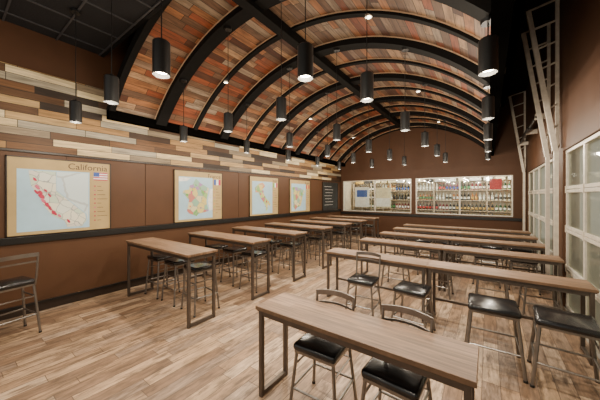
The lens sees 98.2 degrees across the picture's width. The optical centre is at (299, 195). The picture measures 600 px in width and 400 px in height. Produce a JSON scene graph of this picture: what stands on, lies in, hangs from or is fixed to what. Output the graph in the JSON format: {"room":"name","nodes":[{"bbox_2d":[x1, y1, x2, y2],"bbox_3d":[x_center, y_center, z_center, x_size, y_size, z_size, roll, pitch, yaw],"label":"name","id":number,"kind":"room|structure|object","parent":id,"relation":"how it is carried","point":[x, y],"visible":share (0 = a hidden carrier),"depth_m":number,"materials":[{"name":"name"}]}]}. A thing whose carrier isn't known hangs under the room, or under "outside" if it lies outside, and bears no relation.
{"room":"wine tasting classroom","nodes":[
{"label":"wine tasting classroom","id":0,"kind":"room"},
{"bbox_2d":[0,19,340,309],"bbox_3d":[-2.202,-0.850,7.362,0.162,5.500,14.550,0,0,36],"label":"wall","id":1,"kind":"structure","parent":0,"point":[142,194],"depth_m":5.11,"materials":[{"name":"brown paint"}]},
{"bbox_2d":[5,155,110,237],"bbox_3d":[-4.118,0.005,4.546,0.030,1.270,1.370,0,0,36],"label":"map","id":2,"kind":"object","parent":1,"relation":"attached to","point":[43,196],"visible":1,"depth_m":4.43,"materials":[{"name":"beige"}]},
{"bbox_2d":[0,209,340,245],"bbox_3d":[-2.170,0.705,7.247,0.050,0.110,14.400,0,0,36],"label":"trim","id":3,"kind":"structure","parent":1,"relation":"attached to","point":[61,236],"depth_m":5.32,"materials":[{"name":"wood"}]},
{"bbox_2d":[0,230,340,320],"bbox_3d":[-2.170,1.817,7.247,0.050,0.165,14.400,0,0,36],"label":"baseboard","id":4,"kind":"structure","parent":1,"relation":"attached to","point":[81,295],"depth_m":4.79,"materials":[{"name":"black wood"}]},
{"bbox_2d":[0,147,340,181],"bbox_3d":[-2.170,-0.718,7.247,0.050,0.035,14.400,0,0,36],"label":"trim","id":5,"kind":"structure","parent":1,"relation":"attached to","point":[5,149],"depth_m":5.34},
{"bbox_2d":[0,61,340,180],"bbox_3d":[-2.169,-1.390,7.240,0.032,1.300,14.390,0,0,36],"label":"cladding","id":6,"kind":"object","parent":1,"relation":"attached to","point":[34,105],"visible":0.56,"depth_m":4.86,"materials":[{"name":"brown wood"}]},
{"bbox_2d":[174,169,221,222],"bbox_3d":[-2.571,0.005,6.685,0.030,1.270,1.370,0,0,36],"label":"map","id":7,"kind":"object","parent":1,"relation":"attached to","point":[197,194],"visible":1,"depth_m":6.61,"materials":[{"name":"white"}]},
{"bbox_2d":[249,176,278,216],"bbox_3d":[-1.170,0.005,8.622,0.030,1.270,1.370,0,0,36],"label":"map","id":8,"kind":"object","parent":1,"relation":"attached to","point":[263,191],"visible":1,"depth_m":8.56,"materials":[{"name":"beige"}]},
{"bbox_2d":[289,179,309,212],"bbox_3d":[0.008,0.005,10.250,0.030,1.270,1.370,0,0,36],"label":"map","id":9,"kind":"object","parent":1,"relation":"attached to","point":[299,190],"visible":1,"depth_m":10.20},
{"bbox_2d":[322,182,337,210],"bbox_3d":[1.429,0.005,12.210,0.035,1.300,1.460,0,0,36],"label":"chalkboard","id":10,"kind":"object","parent":1,"relation":"attached to","point":[329,189],"visible":1,"depth_m":12.13,"materials":[{"name":"black"}]},
{"bbox_2d":[0,235,599,399],"bbox_3d":[1.693,1.950,6.674,7.180,0.100,18.000,0,0,36],"label":"floor","id":11,"kind":"structure","parent":0,"point":[116,345],"depth_m":3.26,"materials":[{"name":"brown wood"}]},
{"bbox_2d":[0,252,41,332],"bbox_3d":[-3.883,1.334,3.494,0.516,1.132,0.486,0,0,24],"label":"bar stool","id":12,"kind":"object","parent":11,"relation":"on","point":[20,282],"visible":1,"depth_m":3.53,"materials":[{"name":"black metal"}]},
{"bbox_2d":[144,253,180,299],"bbox_3d":[-2.690,1.517,5.092,0.486,0.766,0.464,0,0,34],"label":"bar stool","id":13,"kind":"object","parent":11,"relation":"on","point":[158,257],"visible":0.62,"depth_m":5.00,"materials":[{"name":"black metal"}]},
{"bbox_2d":[126,237,217,328],"bbox_3d":[-2.298,1.370,4.501,2.120,1.060,0.500,0,0,36],"label":"pub table","id":14,"kind":"object","parent":11,"relation":"on","point":[188,252],"visible":1,"depth_m":4.08,"materials":[{"name":"brown wood"}]},
{"bbox_2d":[161,257,197,306],"bbox_3d":[-2.207,1.517,4.771,0.486,0.766,0.464,0,0,37],"label":"bar stool","id":15,"kind":"object","parent":11,"relation":"on","point":[175,262],"visible":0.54,"depth_m":4.66,"materials":[{"name":"black metal"}]},
{"bbox_2d":[180,261,219,317],"bbox_3d":[-1.682,1.517,4.389,0.486,0.766,0.464,0,0,41],"label":"bar stool","id":16,"kind":"object","parent":11,"relation":"on","point":[201,266],"visible":0.91,"depth_m":4.33,"materials":[{"name":"black metal"}]},
{"bbox_2d":[202,243,230,276],"bbox_3d":[-1.953,1.517,6.096,0.486,0.766,0.464,0,0,41],"label":"bar stool","id":17,"kind":"object","parent":11,"relation":"on","point":[218,246],"visible":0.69,"depth_m":6.07,"materials":[{"name":"black metal"}]},
{"bbox_2d":[187,230,270,300],"bbox_3d":[-1.565,1.370,5.514,2.120,1.060,0.500,0,0,36],"label":"pub table","id":18,"kind":"object","parent":11,"relation":"on","point":[250,241],"visible":0.81,"depth_m":5.07,"materials":[{"name":"brown wood"}]},
{"bbox_2d":[220,246,249,286],"bbox_3d":[-1.441,1.517,5.781,0.486,0.766,0.464,0,0,40],"label":"bar stool","id":19,"kind":"object","parent":11,"relation":"on","point":[233,250],"visible":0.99,"depth_m":5.73,"materials":[{"name":"black metal"}]},
{"bbox_2d":[239,249,270,292],"bbox_3d":[-0.935,1.517,5.400,0.486,0.766,0.464,0,0,31],"label":"bar stool","id":20,"kind":"object","parent":11,"relation":"on","point":[257,253],"visible":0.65,"depth_m":5.32,"materials":[{"name":"black metal"}]},
{"bbox_2d":[231,226,306,281],"bbox_3d":[-0.833,1.370,6.527,2.120,1.060,0.500,0,0,36],"label":"pub table","id":21,"kind":"object","parent":11,"relation":"on","point":[293,234],"visible":0.86,"depth_m":6.15,"materials":[{"name":"brown wood"}]},
{"bbox_2d":[259,238,284,271],"bbox_3d":[-0.732,1.517,6.813,0.486,0.766,0.464,0,0,38],"label":"bar stool","id":22,"kind":"object","parent":11,"relation":"on","point":[273,241],"visible":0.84,"depth_m":6.77,"materials":[{"name":"black metal"}]},
{"bbox_2d":[277,241,303,276],"bbox_3d":[-0.225,1.517,6.392,0.486,0.766,0.464,0,0,38],"label":"bar stool","id":23,"kind":"object","parent":11,"relation":"on","point":[289,244],"visible":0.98,"depth_m":6.35,"materials":[{"name":"black metal"}]},
{"bbox_2d":[264,222,332,268],"bbox_3d":[-0.100,1.370,7.539,2.120,1.060,0.500,0,0,36],"label":"pub table","id":24,"kind":"object","parent":11,"relation":"on","point":[322,229],"visible":0.91,"depth_m":7.16,"materials":[{"name":"brown wood"}]},
{"bbox_2d":[306,235,327,265],"bbox_3d":[0.500,1.517,7.406,0.486,0.766,0.464,0,0,39],"label":"bar stool","id":25,"kind":"object","parent":11,"relation":"on","point":[314,237],"visible":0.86,"depth_m":7.35,"materials":[{"name":"black metal"}]},
{"bbox_2d":[289,219,351,259],"bbox_3d":[0.632,1.370,8.552,2.120,1.060,0.500,0,0,36],"label":"pub table","id":26,"kind":"object","parent":11,"relation":"on","point":[298,221],"visible":0.62,"depth_m":8.24,"materials":[{"name":"brown wood"}]},
{"bbox_2d":[289,289,357,399],"bbox_3d":[0.226,1.419,2.362,0.486,0.962,0.516,0,0,33],"label":"bar stool","id":27,"kind":"object","parent":11,"relation":"on","point":[326,352],"visible":0.7,"depth_m":2.27,"materials":[{"name":"black leather"}]},
{"bbox_2d":[309,217,366,250],"bbox_3d":[1.365,1.370,9.565,2.120,1.060,0.500,0,0,36],"label":"pub table","id":28,"kind":"object","parent":11,"relation":"on","point":[313,218],"visible":0.73,"depth_m":9.29,"materials":[{"name":"brown wood"}]},
{"bbox_2d":[326,215,378,245],"bbox_3d":[2.098,1.370,10.578,2.120,1.060,0.500,0,0,36],"label":"pub table","id":29,"kind":"object","parent":11,"relation":"on","point":[373,219],"visible":0.67,"depth_m":10.16,"materials":[{"name":"brown wood"}]},
{"bbox_2d":[355,187,368,210],"bbox_3d":[3.121,0.725,13.059,0.750,2.350,0.220,0,0,36],"label":"stand","id":30,"kind":"object","parent":11,"relation":"on","point":[361,193],"visible":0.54,"depth_m":13.04,"materials":[{"name":"metal"}]},
{"bbox_2d":[345,252,381,316],"bbox_3d":[1.021,1.419,4.144,0.486,0.962,0.516,0,0,33],"label":"bar stool","id":31,"kind":"object","parent":11,"relation":"on","point":[363,280],"visible":0.83,"depth_m":4.08,"materials":[{"name":"black metal"}]},
{"bbox_2d":[255,292,478,399],"bbox_3d":[0.409,1.470,2.135,1.740,0.860,0.440,0,0,36],"label":"pub table","id":32,"kind":"object","parent":11,"relation":"on","point":[451,362],"visible":1,"depth_m":1.95,"materials":[{"name":"brown wood"}]},
{"bbox_2d":[325,248,430,321],"bbox_3d":[1.307,1.470,4.571,1.740,0.860,0.440,0,0,36],"label":"pub table","id":33,"kind":"object","parent":11,"relation":"on","point":[386,259],"visible":0.76,"depth_m":4.47,"materials":[{"name":"brown wood"}]},
{"bbox_2d":[376,187,390,210],"bbox_3d":[3.972,0.750,12.444,0.750,2.300,0.220,0,0,36],"label":"stand","id":34,"kind":"object","parent":11,"relation":"on","point":[383,195],"visible":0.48,"depth_m":12.41,"materials":[{"name":"paper"}]},
{"bbox_2d":[381,254,409,285],"bbox_3d":[2.004,1.577,5.441,0.501,0.646,0.478,0,0,36],"label":"bar stool","id":35,"kind":"object","parent":11,"relation":"on","point":[388,272],"visible":0.31,"depth_m":5.40,"materials":[{"name":"black metal"}]},
{"bbox_2d":[361,304,433,399],"bbox_3d":[0.746,1.419,1.985,0.486,0.962,0.516,0,0,39],"label":"bar stool","id":36,"kind":"object","parent":11,"relation":"on","point":[404,384],"visible":0.62,"depth_m":1.90,"materials":[{"name":"black leather"}]},
{"bbox_2d":[359,237,443,290],"bbox_3d":[2.245,1.470,5.868,1.740,0.860,0.440,0,0,36],"label":"pub table","id":37,"kind":"object","parent":11,"relation":"on","point":[372,241],"visible":0.79,"depth_m":5.69,"materials":[{"name":"brown wood"}]},
{"bbox_2d":[391,280,435,330],"bbox_3d":[1.583,1.577,3.656,0.501,0.646,0.478,0,0,39],"label":"bar stool","id":38,"kind":"object","parent":11,"relation":"on","point":[404,288],"visible":0.78,"depth_m":3.58,"materials":[{"name":"black leather"}]},
{"bbox_2d":[379,231,450,261],"bbox_3d":[3.066,1.470,7.002,1.740,0.860,0.440,0,0,36],"label":"pub table","id":39,"kind":"object","parent":11,"relation":"on","point":[385,234],"visible":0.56,"depth_m":6.91,"materials":[{"name":"brown wood"}]},
{"bbox_2d":[393,227,456,259],"bbox_3d":[3.827,1.470,8.055,1.740,0.860,0.440,0,0,36],"label":"pub table","id":40,"kind":"object","parent":11,"relation":"on","point":[401,229],"visible":0.72,"depth_m":7.90,"materials":[{"name":"brown wood"}]},
{"bbox_2d":[403,224,459,243],"bbox_3d":[4.560,1.470,9.068,1.740,0.860,0.440,0,0,36],"label":"pub table","id":41,"kind":"object","parent":11,"relation":"on","point":[452,228],"visible":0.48,"depth_m":8.96,"materials":[{"name":"brown wood"}]},
{"bbox_2d":[353,176,510,215],"bbox_3d":[5.775,0.447,12.207,6.890,2.906,0.350,0,0,36],"label":"shelf","id":42,"kind":"object","parent":11,"relation":"on","point":[477,198],"visible":0.44,"depth_m":11.64,"materials":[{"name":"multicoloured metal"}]},
{"bbox_2d":[425,259,453,299],"bbox_3d":[2.644,1.577,4.996,0.501,0.646,0.478,0,0,36],"label":"bar stool","id":43,"kind":"object","parent":11,"relation":"on","point":[447,281],"visible":0.19,"depth_m":4.95,"materials":[{"name":"black metal"}]},
{"bbox_2d":[472,256,500,288],"bbox_3d":[4.047,1.577,5.665,0.501,0.646,0.478,0,0,33],"label":"bar stool","id":44,"kind":"object","parent":11,"relation":"on","point":[475,257],"visible":0.28,"depth_m":5.54,"materials":[{"name":"black metal"}]},
{"bbox_2d":[475,266,508,298],"bbox_3d":[3.298,1.577,4.480,0.501,0.646,0.478,0,0,34],"label":"bar stool","id":45,"kind":"object","parent":11,"relation":"on","point":[506,291],"visible":0.18,"depth_m":4.51,"materials":[{"name":"black metal"}]},
{"bbox_2d":[459,227,530,249],"bbox_3d":[5.971,1.470,8.047,1.740,0.860,0.440,0,0,36],"label":"pub table","id":46,"kind":"object","parent":11,"relation":"on","point":[468,229],"visible":0.57,"depth_m":7.92,"materials":[{"name":"brown wood"}]},
{"bbox_2d":[464,293,527,383],"bbox_3d":[2.219,1.552,2.999,0.564,0.696,0.539,0,0,34],"label":"bar stool","id":47,"kind":"object","parent":11,"relation":"on","point":[504,308],"visible":0.89,"depth_m":2.88,"materials":[{"name":"black leather"}]},
{"bbox_2d":[455,231,537,266],"bbox_3d":[5.239,1.470,7.034,1.740,0.860,0.440,0,0,36],"label":"pub table","id":48,"kind":"object","parent":11,"relation":"on","point":[533,239],"visible":0.61,"depth_m":6.84,"materials":[{"name":"brown wood"}]},
{"bbox_2d":[450,237,544,273],"bbox_3d":[4.477,1.470,5.981,1.740,0.860,0.440,0,0,36],"label":"pub table","id":49,"kind":"object","parent":11,"relation":"on","point":[486,242],"visible":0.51,"depth_m":5.86,"materials":[{"name":"brown wood"}]},
{"bbox_2d":[442,245,564,309],"bbox_3d":[3.656,1.470,4.847,1.740,0.860,0.440,0,0,36],"label":"pub table","id":50,"kind":"object","parent":11,"relation":"on","point":[556,261],"visible":0.76,"depth_m":4.69,"materials":[{"name":"brown wood"}]},
{"bbox_2d":[426,260,598,365],"bbox_3d":[2.719,1.470,3.550,1.740,0.860,0.440,0,0,36],"label":"pub table","id":51,"kind":"object","parent":11,"relation":"on","point":[583,288],"visible":0.79,"depth_m":3.36,"materials":[{"name":"brown wood"}]},
{"bbox_2d":[505,248,533,271],"bbox_3d":[5.362,1.577,6.359,0.501,0.646,0.478,0,0,31],"label":"bar stool","id":52,"kind":"object","parent":11,"relation":"on","point":[509,249],"visible":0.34,"depth_m":6.21,"materials":[{"name":"black metal"}]},
{"bbox_2d":[508,260,540,294],"bbox_3d":[4.556,1.577,5.307,0.501,0.646,0.478,0,0,37],"label":"bar stool","id":53,"kind":"object","parent":11,"relation":"on","point":[511,261],"visible":0.27,"depth_m":5.21,"materials":[{"name":"black metal"}]},
{"bbox_2d":[517,271,562,314],"bbox_3d":[3.820,1.577,4.148,0.501,0.646,0.478,0,0,32],"label":"bar stool","id":54,"kind":"object","parent":11,"relation":"on","point":[520,289],"visible":0.26,"depth_m":4.09,"materials":[{"name":"black metal"}]},
{"bbox_2d":[527,305,599,387],"bbox_3d":[2.673,1.552,2.621,0.564,0.696,0.538,0,0,39],"label":"bar stool","id":55,"kind":"object","parent":11,"relation":"on","point":[576,324],"visible":1,"depth_m":2.58,"materials":[{"name":"black leather"}]},
{"bbox_2d":[223,13,439,137],"bbox_3d":[1.621,-2.533,7.359,3.310,0.158,6.685,0,0,36],"label":"ceiling lights","id":56,"kind":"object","parent":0,"point":[369,16],"depth_m":5.58},
{"bbox_2d":[106,0,171,111],"bbox_3d":[-1.204,-2.309,3.216,6.051,1.483,0.100,0,0,36],"label":"rib","id":57,"kind":"object","parent":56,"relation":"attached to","point":[143,31],"depth_m":4.32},
{"bbox_2d":[116,0,238,118],"bbox_3d":[-0.958,-2.286,3.556,5.945,1.388,0.740,0,0,36],"label":"ceiling panel","id":58,"kind":"object","parent":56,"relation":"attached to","point":[185,23],"visible":0.73,"depth_m":4.50,"materials":[{"name":"brown wood"}]},
{"bbox_2d":[180,79,187,141],"bbox_3d":[-2.289,-1.673,5.111,0.144,1.205,0.144,0,0,36],"label":"pendant lamp","id":59,"kind":"object","parent":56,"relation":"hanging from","point":[183,129],"visible":1,"depth_m":5.07,"materials":[{"name":"black metal"}]},
{"bbox_2d":[224,26,232,132],"bbox_3d":[-1.195,-1.928,4.320,0.144,1.716,0.144,0,0,36],"label":"pendant lamp","id":60,"kind":"object","parent":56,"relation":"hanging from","point":[228,117],"visible":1,"depth_m":4.26,"materials":[{"name":"black metal"}]},
{"bbox_2d":[276,0,285,120],"bbox_3d":[-0.263,-1.938,3.646,0.144,1.736,0.144,0,0,36],"label":"pendant lamp","id":61,"kind":"object","parent":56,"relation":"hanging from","point":[280,101],"visible":1,"depth_m":3.60,"materials":[{"name":"black metal"}]},
{"bbox_2d":[286,67,292,146],"bbox_3d":[-0.228,-1.928,5.657,0.144,1.716,0.144,0,0,36],"label":"pendant lamp","id":62,"kind":"object","parent":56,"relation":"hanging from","point":[289,136],"visible":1,"depth_m":5.62,"materials":[{"name":"black metal"}]},
{"bbox_2d":[297,0,312,81],"bbox_3d":[0.049,-1.831,2.371,0.144,1.521,0.144,0,0,36],"label":"pendant lamp","id":63,"kind":"object","parent":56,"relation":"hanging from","point":[304,49],"visible":1,"depth_m":2.31,"materials":[{"name":"black metal"}]},
{"bbox_2d":[232,0,407,131],"bbox_3d":[1.680,-2.850,7.202,0.160,0.160,9.940,0,0,36],"label":"ridge beam","id":64,"kind":"structure","parent":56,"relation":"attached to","point":[267,17],"depth_m":4.71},
{"bbox_2d":[168,0,490,127],"bbox_3d":[-0.417,-2.286,4.303,5.945,1.388,0.665,0,0,36],"label":"ceiling panel","id":65,"kind":"object","parent":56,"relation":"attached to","point":[250,35],"visible":0.61,"depth_m":4.42,"materials":[{"name":"brown wood"}]},
{"bbox_2d":[156,0,515,125],"bbox_3d":[-0.676,-2.309,3.945,6.112,1.562,0.220,0,0,36],"label":"rib","id":66,"kind":"object","parent":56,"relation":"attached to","point":[478,10],"depth_m":4.45,"materials":[{"name":"metal"}]},
{"bbox_2d":[194,10,478,129],"bbox_3d":[-0.193,-2.309,4.613,6.051,1.483,0.100,0,0,36],"label":"rib","id":67,"kind":"object","parent":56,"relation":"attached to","point":[460,34],"depth_m":3.99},
{"bbox_2d":[333,48,340,140],"bbox_3d":[0.704,-1.938,4.983,0.144,1.736,0.144,0,0,36],"label":"pendant lamp","id":68,"kind":"object","parent":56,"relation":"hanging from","point":[336,127],"visible":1,"depth_m":4.93,"materials":[{"name":"black metal"}]},
{"bbox_2d":[198,17,477,133],"bbox_3d":[0.032,-2.286,4.923,5.945,1.388,0.665,0,0,36],"label":"ceiling panel","id":69,"kind":"object","parent":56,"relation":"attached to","point":[268,59],"visible":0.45,"depth_m":4.73,"materials":[{"name":"brown wood"}]},
{"bbox_2d":[229,49,489,139],"bbox_3d":[0.550,-2.286,5.640,5.945,1.388,0.665,0,0,36],"label":"ceiling panel","id":70,"kind":"object","parent":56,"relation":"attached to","point":[247,121],"visible":0.43,"depth_m":5.92,"materials":[{"name":"brown wood"}]},
{"bbox_2d":[220,37,505,139],"bbox_3d":[0.291,-2.309,5.282,6.112,1.562,0.220,0,0,36],"label":"rib","id":71,"kind":"object","parent":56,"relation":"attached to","point":[454,60],"depth_m":4.55,"materials":[{"name":"metal"}]},
{"bbox_2d":[249,63,484,143],"bbox_3d":[0.999,-2.286,6.260,5.945,1.388,0.665,0,0,36],"label":"ceiling panel","id":72,"kind":"object","parent":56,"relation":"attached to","point":[301,93],"visible":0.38,"depth_m":6.26,"materials":[{"name":"brown wood"}]},
{"bbox_2d":[360,0,373,102],"bbox_3d":[0.750,-1.738,2.913,0.144,1.336,0.144,0,0,36],"label":"pendant lamp","id":73,"kind":"object","parent":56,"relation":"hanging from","point":[367,77],"visible":1,"depth_m":2.86,"materials":[{"name":"black metal"}]},
{"bbox_2d":[245,59,489,139],"bbox_3d":[0.774,-2.309,5.950,6.051,1.483,0.100,0,0,36],"label":"rib","id":74,"kind":"object","parent":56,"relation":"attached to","point":[398,61],"depth_m":5.30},
{"bbox_2d":[271,81,481,147],"bbox_3d":[1.517,-2.286,6.977,5.945,1.388,0.665,0,0,36],"label":"ceiling panel","id":75,"kind":"object","parent":56,"relation":"attached to","point":[280,140],"visible":0.38,"depth_m":7.66,"materials":[{"name":"brown wood"}]},
{"bbox_2d":[264,73,500,148],"bbox_3d":[1.258,-2.309,6.619,6.112,1.562,0.220,0,0,36],"label":"rib","id":76,"kind":"object","parent":56,"relation":"attached to","point":[447,88],"depth_m":6.03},
{"bbox_2d":[342,126,427,162],"bbox_3d":[4.379,-2.286,10.933,5.945,1.388,0.530,0,0,36],"label":"ceiling panel","id":77,"kind":"object","parent":56,"relation":"attached to","point":[364,142],"visible":0.21,"depth_m":12.19,"materials":[{"name":"brown wood"}]},
{"bbox_2d":[301,101,469,153],"bbox_3d":[2.484,-2.286,8.314,5.945,1.388,0.665,0,0,36],"label":"ceiling panel","id":78,"kind":"object","parent":56,"relation":"attached to","point":[323,132],"visible":0.4,"depth_m":9.12,"materials":[{"name":"brown wood"}]},
{"bbox_2d":[282,86,488,149],"bbox_3d":[1.741,-2.309,7.287,6.051,1.483,0.100,0,0,36],"label":"rib","id":79,"kind":"object","parent":56,"relation":"attached to","point":[392,87],"depth_m":6.75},
{"bbox_2d":[285,89,487,150],"bbox_3d":[1.966,-2.286,7.597,5.945,1.388,0.665,0,0,36],"label":"ceiling panel","id":80,"kind":"object","parent":56,"relation":"attached to","point":[321,116],"visible":0.48,"depth_m":7.95,"materials":[{"name":"brown wood"}]},
{"bbox_2d":[295,96,485,154],"bbox_3d":[2.225,-2.309,7.956,6.112,1.562,0.220,0,0,36],"label":"rib","id":81,"kind":"object","parent":56,"relation":"attached to","point":[475,120],"depth_m":7.55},
{"bbox_2d":[324,116,457,158],"bbox_3d":[3.451,-2.286,9.651,5.945,1.388,0.665,0,0,36],"label":"ceiling panel","id":82,"kind":"object","parent":56,"relation":"attached to","point":[336,146],"visible":0.34,"depth_m":10.66,"materials":[{"name":"brown wood"}]},
{"bbox_2d":[308,105,482,155],"bbox_3d":[2.708,-2.309,8.624,6.051,1.483,0.100,0,0,36],"label":"rib","id":83,"kind":"object","parent":56,"relation":"attached to","point":[391,106],"depth_m":8.24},
{"bbox_2d":[311,107,482,156],"bbox_3d":[2.933,-2.286,8.934,5.945,1.388,0.665,0,0,36],"label":"ceiling panel","id":84,"kind":"object","parent":56,"relation":"attached to","point":[347,125],"visible":0.48,"depth_m":9.32,"materials":[{"name":"brown wood"}]},
{"bbox_2d":[319,111,483,159],"bbox_3d":[3.192,-2.309,9.293,6.112,1.562,0.220,0,0,36],"label":"rib","id":85,"kind":"object","parent":56,"relation":"attached to","point":[412,113],"depth_m":8.75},
{"bbox_2d":[400,47,409,131],"bbox_3d":[1.717,-1.738,4.250,0.144,1.336,0.144,0,0,36],"label":"pendant lamp","id":86,"kind":"object","parent":56,"relation":"hanging from","point":[405,115],"visible":0.98,"depth_m":4.20,"materials":[{"name":"black metal"}]},
{"bbox_2d":[329,117,483,159],"bbox_3d":[3.675,-2.309,9.961,6.051,1.483,0.100,0,0,36],"label":"rib","id":87,"kind":"object","parent":56,"relation":"attached to","point":[355,135],"depth_m":10.14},
{"bbox_2d":[331,119,483,160],"bbox_3d":[3.900,-2.286,10.271,5.945,1.388,0.665,0,0,36],"label":"ceiling panel","id":88,"kind":"object","parent":56,"relation":"attached to","point":[351,142],"visible":0.6,"depth_m":10.99,"materials":[{"name":"brown wood"}]},
{"bbox_2d":[337,122,483,161],"bbox_3d":[4.159,-2.309,10.629,6.112,1.562,0.220,0,0,36],"label":"rib","id":89,"kind":"object","parent":56,"relation":"attached to","point":[457,131],"depth_m":10.26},
{"bbox_2d":[344,126,476,163],"bbox_3d":[4.563,-2.309,11.189,6.051,1.483,0.100,0,0,36],"label":"rib","id":90,"kind":"object","parent":56,"relation":"attached to","point":[416,126],"depth_m":11.36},
{"bbox_2d":[421,83,428,146],"bbox_3d":[2.684,-1.738,5.587,0.144,1.336,0.144,0,0,36],"label":"pendant lamp","id":91,"kind":"object","parent":56,"relation":"hanging from","point":[424,135],"visible":0.98,"depth_m":5.54,"materials":[{"name":"black metal"}]},
{"bbox_2d":[478,16,497,76],"bbox_3d":[1.641,-1.303,2.269,0.144,0.466,0.144,0,0,36],"label":"pendant lamp","id":92,"kind":"object","parent":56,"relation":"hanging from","point":[487,45],"visible":0.94,"depth_m":2.22,"materials":[{"name":"black metal"}]},
{"bbox_2d":[483,122,492,139],"bbox_3d":[3.575,-1.303,4.942,0.144,0.466,0.144,0,0,36],"label":"pendant lamp","id":93,"kind":"object","parent":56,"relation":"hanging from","point":[488,127],"visible":0.86,"depth_m":4.89,"materials":[{"name":"black metal"}]},
{"bbox_2d":[482,84,494,119],"bbox_3d":[2.608,-1.303,3.606,0.144,0.466,0.144,0,0,36],"label":"pendant lamp","id":94,"kind":"object","parent":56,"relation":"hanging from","point":[488,102],"visible":0.98,"depth_m":3.56,"materials":[{"name":"black metal"}]},
{"bbox_2d":[345,182,355,209],"bbox_3d":[3.048,0.300,14.673,0.100,3.200,3.450,0,0,36],"label":"wall","id":95,"kind":"structure","parent":0,"point":[348,185],"depth_m":14.08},
{"bbox_2d":[340,92,525,241],"bbox_3d":[4.942,-0.850,11.081,7.380,5.500,0.150,0,0,36],"label":"wall","id":96,"kind":"structure","parent":0,"point":[466,158],"depth_m":10.47,"materials":[{"name":"brown paint"}]},
{"bbox_2d":[343,179,410,212],"bbox_3d":[3.494,0.000,12.107,3.210,1.480,0.145,0,0,36],"label":"window","id":97,"kind":"structure","parent":96,"relation":"in","point":[389,179],"depth_m":12.11,"materials":[{"name":"metal"}]},
{"bbox_2d":[341,212,522,221],"bbox_3d":[4.892,0.830,10.994,6.980,0.100,0.050,0,0,36],"label":"trim","id":98,"kind":"structure","parent":96,"relation":"attached to","point":[362,213],"depth_m":10.44,"materials":[{"name":"wood"}]},
{"bbox_2d":[416,175,512,216],"bbox_3d":[6.232,0.000,10.126,3.190,1.480,0.145,0,0,36],"label":"window","id":99,"kind":"structure","parent":96,"relation":"in","point":[498,175],"depth_m":10.03,"materials":[{"name":"metal"}]},
{"bbox_2d":[508,0,554,93],"bbox_3d":[0.743,-3.650,5.233,7.430,0.100,14.550,0,0,36],"label":"ceiling","id":100,"kind":"structure","parent":0,"point":[519,81],"depth_m":5.98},
{"bbox_2d":[0,0,170,57],"bbox_3d":[-2.460,-3.140,1.317,6.530,0.920,4.450,0,0,36],"label":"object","id":101,"kind":"structure","parent":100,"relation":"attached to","point":[54,19],"depth_m":3.96,"materials":[{"name":"black tile"}]},
{"bbox_2d":[69,8,81,123],"bbox_3d":[-3.256,-1.877,3.774,0.144,1.615,0.144,0,0,36],"label":"pendant lamp","id":102,"kind":"object","parent":101,"relation":"hanging from","point":[75,107],"visible":1,"depth_m":3.74,"materials":[{"name":"black metal"}]},
{"bbox_2d":[104,0,118,104],"bbox_3d":[-2.162,-1.877,2.983,0.144,1.615,0.144,0,0,36],"label":"pendant lamp","id":103,"kind":"object","parent":101,"relation":"hanging from","point":[111,82],"visible":1,"depth_m":2.94,"materials":[{"name":"black metal"}]},
{"bbox_2d":[152,0,170,78],"bbox_3d":[-1.230,-1.877,2.309,0.144,1.615,0.144,0,0,36],"label":"pendant lamp","id":104,"kind":"object","parent":101,"relation":"hanging from","point":[161,48],"visible":1,"depth_m":2.26,"materials":[{"name":"black metal"}]},
{"bbox_2d":[107,110,344,166],"bbox_3d":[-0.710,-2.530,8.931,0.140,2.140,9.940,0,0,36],"label":"beam","id":105,"kind":"structure","parent":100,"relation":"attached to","point":[119,116],"depth_m":6.36,"materials":[{"name":"black metal"}]},
{"bbox_2d":[489,0,514,155],"bbox_3d":[4.070,-2.530,5.473,0.140,2.140,9.940,0,0,36],"label":"beam","id":106,"kind":"structure","parent":100,"relation":"attached to","point":[501,10],"depth_m":2.47,"materials":[{"name":"black metal"}]},
{"bbox_2d":[526,0,599,308],"bbox_3d":[3.672,-0.850,3.114,0.200,5.500,14.550,0,0,36],"label":"wall","id":107,"kind":"structure","parent":0,"point":[579,20],"depth_m":4.30,"materials":[{"name":"brown paint"}]},
{"bbox_2d":[508,91,525,241],"bbox_3d":[7.356,-0.816,8.804,0.471,5.432,0.160,0,0,36],"label":"door track","id":108,"kind":"object","parent":107,"relation":"attached to","point":[523,165],"visible":0.91,"depth_m":8.71,"materials":[{"name":"metal"}]},
{"bbox_2d":[519,113,545,145],"bbox_3d":[6.226,-1.705,7.036,0.257,0.110,3.700,0,0,36],"label":"shaft","id":109,"kind":"object","parent":107,"relation":"attached to","point":[528,130],"visible":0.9,"depth_m":6.85,"materials":[{"name":"wood"}]},
{"bbox_2d":[521,22,550,273],"bbox_3d":[4.865,-0.816,5.360,0.471,5.432,0.160,0,0,36],"label":"door track","id":110,"kind":"object","parent":107,"relation":"attached to","point":[546,145],"visible":0.77,"depth_m":5.26,"materials":[{"name":"metal"}]},
{"bbox_2d":[528,159,552,269],"bbox_3d":[6.331,0.560,6.867,0.070,2.672,4.150,0,0,36],"label":"door","id":111,"kind":"structure","parent":107,"relation":"in","point":[540,190],"depth_m":6.88,"materials":[{"name":"wood"}]},
{"bbox_2d":[526,0,559,302],"bbox_3d":[4.396,-0.816,4.712,0.471,5.432,0.160,0,0,36],"label":"door track","id":112,"kind":"object","parent":107,"relation":"attached to","point":[553,130],"visible":0.99,"depth_m":4.62,"materials":[{"name":"metal"}]},
{"bbox_2d":[565,131,599,353],"bbox_3d":[2.800,0.560,1.986,0.070,2.672,6.100,0,0,36],"label":"door","id":113,"kind":"structure","parent":107,"relation":"in","point":[585,235],"depth_m":3.60,"materials":[{"name":"metal"}]},
{"label":"outside","id":114,"kind":"structure","parent":0,"visible":0},
{"bbox_2d":[537,238,599,358],"bbox_3d":[7.998,1.970,2.483,7.950,0.100,18.600,0,0,36],"label":"ground","id":115,"kind":"structure","parent":114,"point":[594,250],"depth_m":6.88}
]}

